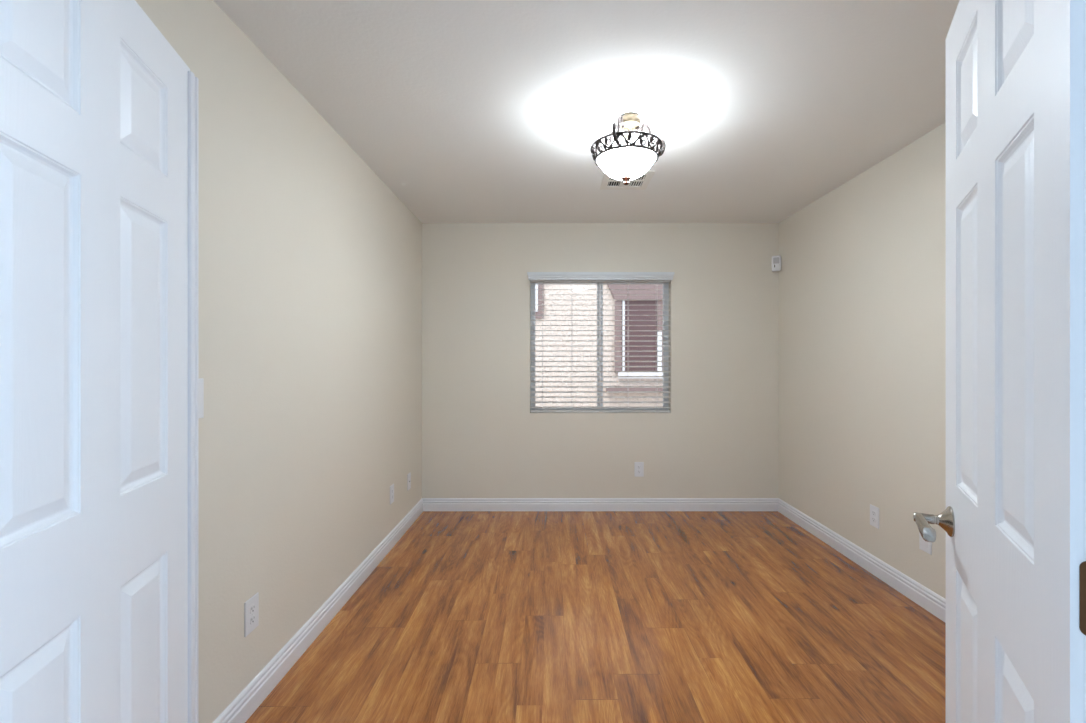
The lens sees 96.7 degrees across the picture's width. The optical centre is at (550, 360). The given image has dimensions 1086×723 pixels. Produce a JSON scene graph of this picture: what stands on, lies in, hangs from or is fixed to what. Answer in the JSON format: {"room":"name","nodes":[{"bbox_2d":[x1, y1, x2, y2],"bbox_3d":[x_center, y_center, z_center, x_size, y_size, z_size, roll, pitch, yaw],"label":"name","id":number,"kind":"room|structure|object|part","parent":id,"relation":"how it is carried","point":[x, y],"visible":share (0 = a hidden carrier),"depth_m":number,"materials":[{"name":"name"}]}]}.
{"room":"empty room","nodes":[
{"label":"empty room","id":0,"kind":"room"},
{"bbox_2d":[135,0,421,722],"bbox_3d":[-1.151,0.056,2.301,0.120,2.440,3.582,0,0,0],"label":"wall","id":1,"kind":"structure","parent":0,"point":[310,264],"depth_m":1.99,"materials":[{"name":"beige paint"}]},
{"bbox_2d":[199,378,203,417],"bbox_3d":[-1.084,0.119,1.473,0.015,0.124,0.079,0,0,0],"label":"light switch","id":2,"kind":"object","parent":1,"relation":"attached to","point":[201,380],"visible":0.12,"depth_m":1.50,"materials":[{"name":"white plastic"}]},
{"bbox_2d":[244,592,258,636],"bbox_3d":[-1.087,0.926,1.758,0.008,0.124,0.079,0,0,0],"label":"wall outlet","id":3,"kind":"object","parent":1,"relation":"attached to","point":[251,606],"visible":1,"depth_m":1.75,"materials":[{"name":"white plastic"}]},
{"bbox_2d":[250,604,254,613],"bbox_3d":[-1.085,0.906,1.758,0.003,0.029,0.029,0,0,0],"label":"receptacle","id":4,"kind":"object","parent":3,"relation":"attached to","point":[252,606],"depth_m":1.75,"materials":[{"name":"white plastic"}]},
{"bbox_2d":[250,615,254,623],"bbox_3d":[-1.085,0.945,1.758,0.003,0.029,0.029,0,0,0],"label":"receptacle","id":5,"kind":"object","parent":3,"relation":"attached to","point":[252,617],"depth_m":1.75,"materials":[{"name":"white plastic"}]},
{"bbox_2d":[213,499,422,722],"bbox_3d":[-1.083,1.223,2.293,0.016,0.106,3.567,0,0,0],"label":"baseboard","id":6,"kind":"structure","parent":1,"relation":"attached to","point":[244,705],"depth_m":2.13,"materials":[{"name":"white paint"}]},
{"bbox_2d":[390,484,393,504],"bbox_3d":[-1.087,0.919,3.313,0.008,0.124,0.079,0,0,0],"label":"wall outlet","id":7,"kind":"object","parent":1,"relation":"attached to","point":[392,485],"visible":1,"depth_m":3.30,"materials":[{"name":"white plastic"}]},
{"bbox_2d":[407,472,410,490],"bbox_3d":[-1.087,0.933,3.713,0.008,0.124,0.079,0,0,0],"label":"wall jack plate","id":8,"kind":"object","parent":1,"relation":"attached to","point":[409,474],"visible":1,"depth_m":3.70,"materials":[{"name":"white plastic"}]},
{"bbox_2d":[213,0,958,222],"bbox_3d":[0.167,-1.224,1.366,3.774,0.120,5.772,0,0,0],"label":"ceiling","id":9,"kind":"structure","parent":0,"point":[468,111],"depth_m":2.08,"materials":[{"name":"paint"}]},
{"bbox_2d":[590,113,665,184],"bbox_3d":[0.372,-1.001,2.309,0.363,0.327,0.344,0,0,0],"label":"ceiling light","id":10,"kind":"object","parent":9,"relation":"attached to","point":[626,162],"visible":1,"depth_m":2.23,"materials":[{"name":"white glass"}]},
{"bbox_3d":[0.310,-1.059,2.204,0.016,0.158,0.150,0,0,26],"label":"arm","id":11,"kind":"part","parent":10,"relation":"part of","materials":[{"name":"metal"}]},
{"bbox_3d":[0.362,-0.918,2.310,0.280,0.088,0.280,0,0,0],"label":"lamp shade","id":12,"kind":"part","parent":10,"relation":"part of","materials":[{"name":"white glass"}]},
{"bbox_3d":[0.479,-1.059,2.318,0.150,0.158,0.016,0,0,-4],"label":"arm","id":13,"kind":"part","parent":10,"relation":"part of","materials":[{"name":"metal"}]},
{"bbox_2d":[600,171,655,189],"bbox_3d":[0.489,-1.160,3.118,0.310,0.008,0.310,0,0,0],"label":"ceiling vent","id":14,"kind":"object","parent":9,"relation":"in","point":[608,183],"visible":0.77,"depth_m":3.16,"materials":[{"name":"metal"}]},
{"bbox_2d":[245,511,945,722],"bbox_3d":[0.167,1.276,2.261,3.574,0.001,3.702,0,0,0],"label":"floor","id":15,"kind":"structure","parent":0,"point":[470,616],"depth_m":2.27,"materials":[{"name":"brown wood"}]},
{"bbox_2d":[422,223,778,497],"bbox_3d":[0.421,0.056,4.172,3.265,2.440,0.160,0,0,0],"label":"wall","id":16,"kind":"structure","parent":0,"point":[718,437],"depth_m":4.09,"materials":[{"name":"beige paint"}]},
{"bbox_2d":[530,280,668,411],"bbox_3d":[0.423,-0.130,4.203,1.197,1.158,0.068,0,0,0],"label":"window","id":17,"kind":"structure","parent":16,"relation":"in","point":[532,292],"depth_m":4.18,"materials":[{"name":"white plastic"}]},
{"bbox_3d":[0.151,-0.130,4.218,0.608,1.114,0.022,0,0,0],"label":"sash","id":18,"kind":"part","parent":17,"relation":"part of","materials":[{"name":"white plastic"}]},
{"bbox_2d":[527,272,673,411],"bbox_3d":[0.421,-0.147,4.099,1.235,1.183,0.106,0,0,0],"label":"window blind","id":19,"kind":"object","parent":17,"relation":"attached to","point":[535,277],"visible":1,"depth_m":4.10,"materials":[{"name":"white plastic"}]},
{"bbox_3d":[-0.070,-0.120,4.125,0.003,1.108,0.055,0,0,0],"label":"ladder cord","id":20,"kind":"part","parent":19,"relation":"part of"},
{"bbox_3d":[0.424,0.436,4.125,1.188,0.018,0.050,0,0,0],"label":"rail","id":21,"kind":"part","parent":19,"relation":"part of","materials":[{"name":"white plastic"}]},
{"bbox_3d":[0.907,-0.120,4.125,0.003,1.108,0.055,0,0,0],"label":"ladder cord","id":22,"kind":"part","parent":19,"relation":"part of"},
{"bbox_3d":[0.702,-0.130,4.192,0.596,1.114,0.022,0,0,0],"label":"sash","id":23,"kind":"part","parent":17,"relation":"part of","materials":[{"name":"white plastic"}]},
{"bbox_2d":[422,498,778,510],"bbox_3d":[0.421,1.223,4.084,3.025,0.106,0.016,0,0,0],"label":"baseboard","id":24,"kind":"structure","parent":16,"relation":"attached to","point":[429,504],"depth_m":4.08,"materials":[{"name":"white paint"}]},
{"bbox_2d":[634,462,643,476],"bbox_3d":[0.750,0.925,4.088,0.079,0.124,0.008,0,0,0],"label":"wall outlet","id":25,"kind":"object","parent":16,"relation":"attached to","point":[638,466],"visible":1,"depth_m":4.09,"materials":[{"name":"white plastic"}]},
{"bbox_2d":[772,255,780,271],"bbox_3d":[1.899,-0.812,4.058,0.072,0.127,0.074,0,0,28],"label":"detector","id":26,"kind":"object","parent":16,"relation":"attached to","point":[776,260],"visible":1,"depth_m":4.03,"materials":[{"name":"white plastic"}]},
{"bbox_2d":[779,122,945,598],"bbox_3d":[1.994,0.056,2.301,0.120,2.440,3.582,0,0,0],"label":"wall","id":27,"kind":"structure","parent":0,"point":[862,275],"depth_m":2.91,"materials":[{"name":"beige paint"}]},
{"bbox_2d":[778,499,945,622],"bbox_3d":[1.926,1.223,2.293,0.016,0.106,3.567,0,0,0],"label":"baseboard","id":28,"kind":"structure","parent":27,"relation":"attached to","point":[924,597],"depth_m":2.87,"materials":[{"name":"white paint"}]},
{"bbox_2d":[870,504,878,528],"bbox_3d":[1.930,0.932,2.878,0.008,0.124,0.079,0,0,0],"label":"wall outlet","id":29,"kind":"object","parent":27,"relation":"attached to","point":[874,511],"visible":1,"depth_m":2.87,"materials":[{"name":"white plastic"}]},
{"bbox_2d":[919,532,931,554],"bbox_3d":[1.930,0.926,2.486,0.008,0.124,0.079,0,0,0],"label":"wall jack plate","id":30,"kind":"object","parent":27,"relation":"attached to","point":[925,546],"visible":0.5,"depth_m":2.48,"materials":[{"name":"white plastic"}]},
{"bbox_3d":[0.227,0.056,0.450,3.654,2.440,0.120,0,0,0],"label":"wall","id":31,"kind":"structure","parent":0,"visible":0},
{"bbox_2d":[0,0,198,722],"bbox_3d":[-0.869,0.252,0.917,0.045,2.024,0.753,0,0,-14],"label":"door","id":32,"kind":"structure","parent":31,"relation":"in","point":[99,112],"depth_m":0.90,"materials":[{"name":"white paint"}]},
{"bbox_2d":[913,0,1085,722],"bbox_3d":[0.775,0.252,0.833,0.173,2.024,0.704,0,0,30],"label":"door","id":33,"kind":"structure","parent":31,"relation":"in","point":[1013,520],"depth_m":0.71,"materials":[{"name":"white paint"}]},
{"bbox_3d":[0.826,0.369,1.071,0.024,0.035,0.111,0,0,26],"label":"lever","id":34,"kind":"part","parent":33,"relation":"part of","materials":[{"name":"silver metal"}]},
{"bbox_3d":[0.892,0.364,1.092,0.024,0.067,0.067,0,0,30],"label":"handle","id":35,"kind":"part","parent":33,"relation":"part of","materials":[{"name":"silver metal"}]},
{"label":"outside","id":36,"kind":"structure","parent":0,"visible":0},
{"bbox_3d":[1.000,1.476,6.696,18.000,0.100,4.608,0,0,0],"label":"ground","id":37,"kind":"structure","parent":36,"visible":0},
{"bbox_2d":[535,285,662,405],"bbox_3d":[1.000,-1.174,7.070,14.000,5.200,0.460,0,0,0],"label":"neighbouring house","id":38,"kind":"structure","parent":37,"relation":"on","point":[552,299],"depth_m":7.00,"materials":[{"name":"beige paint"}]},
{"bbox_3d":[1.053,-0.337,6.968,0.032,1.046,0.025,0,0,0],"label":"frame","id":39,"kind":"part","parent":38,"relation":"part of","materials":[{"name":"white plastic"}]},
{"bbox_3d":[1.306,0.211,6.975,0.674,0.100,0.110,0,0,0],"label":"sill","id":40,"kind":"part","parent":38,"relation":"part of","materials":[{"name":"white paint"}]},
{"bbox_3d":[1.571,-0.765,6.968,0.064,0.712,0.025,0,0,0],"label":"frame","id":41,"kind":"part","parent":38,"relation":"part of","materials":[{"name":"beige paint"}]},
{"bbox_3d":[1.571,-0.112,6.968,0.064,0.595,0.025,0,0,0],"label":"frame","id":42,"kind":"part","parent":38,"relation":"part of","materials":[{"name":"white plastic"}]}
]}

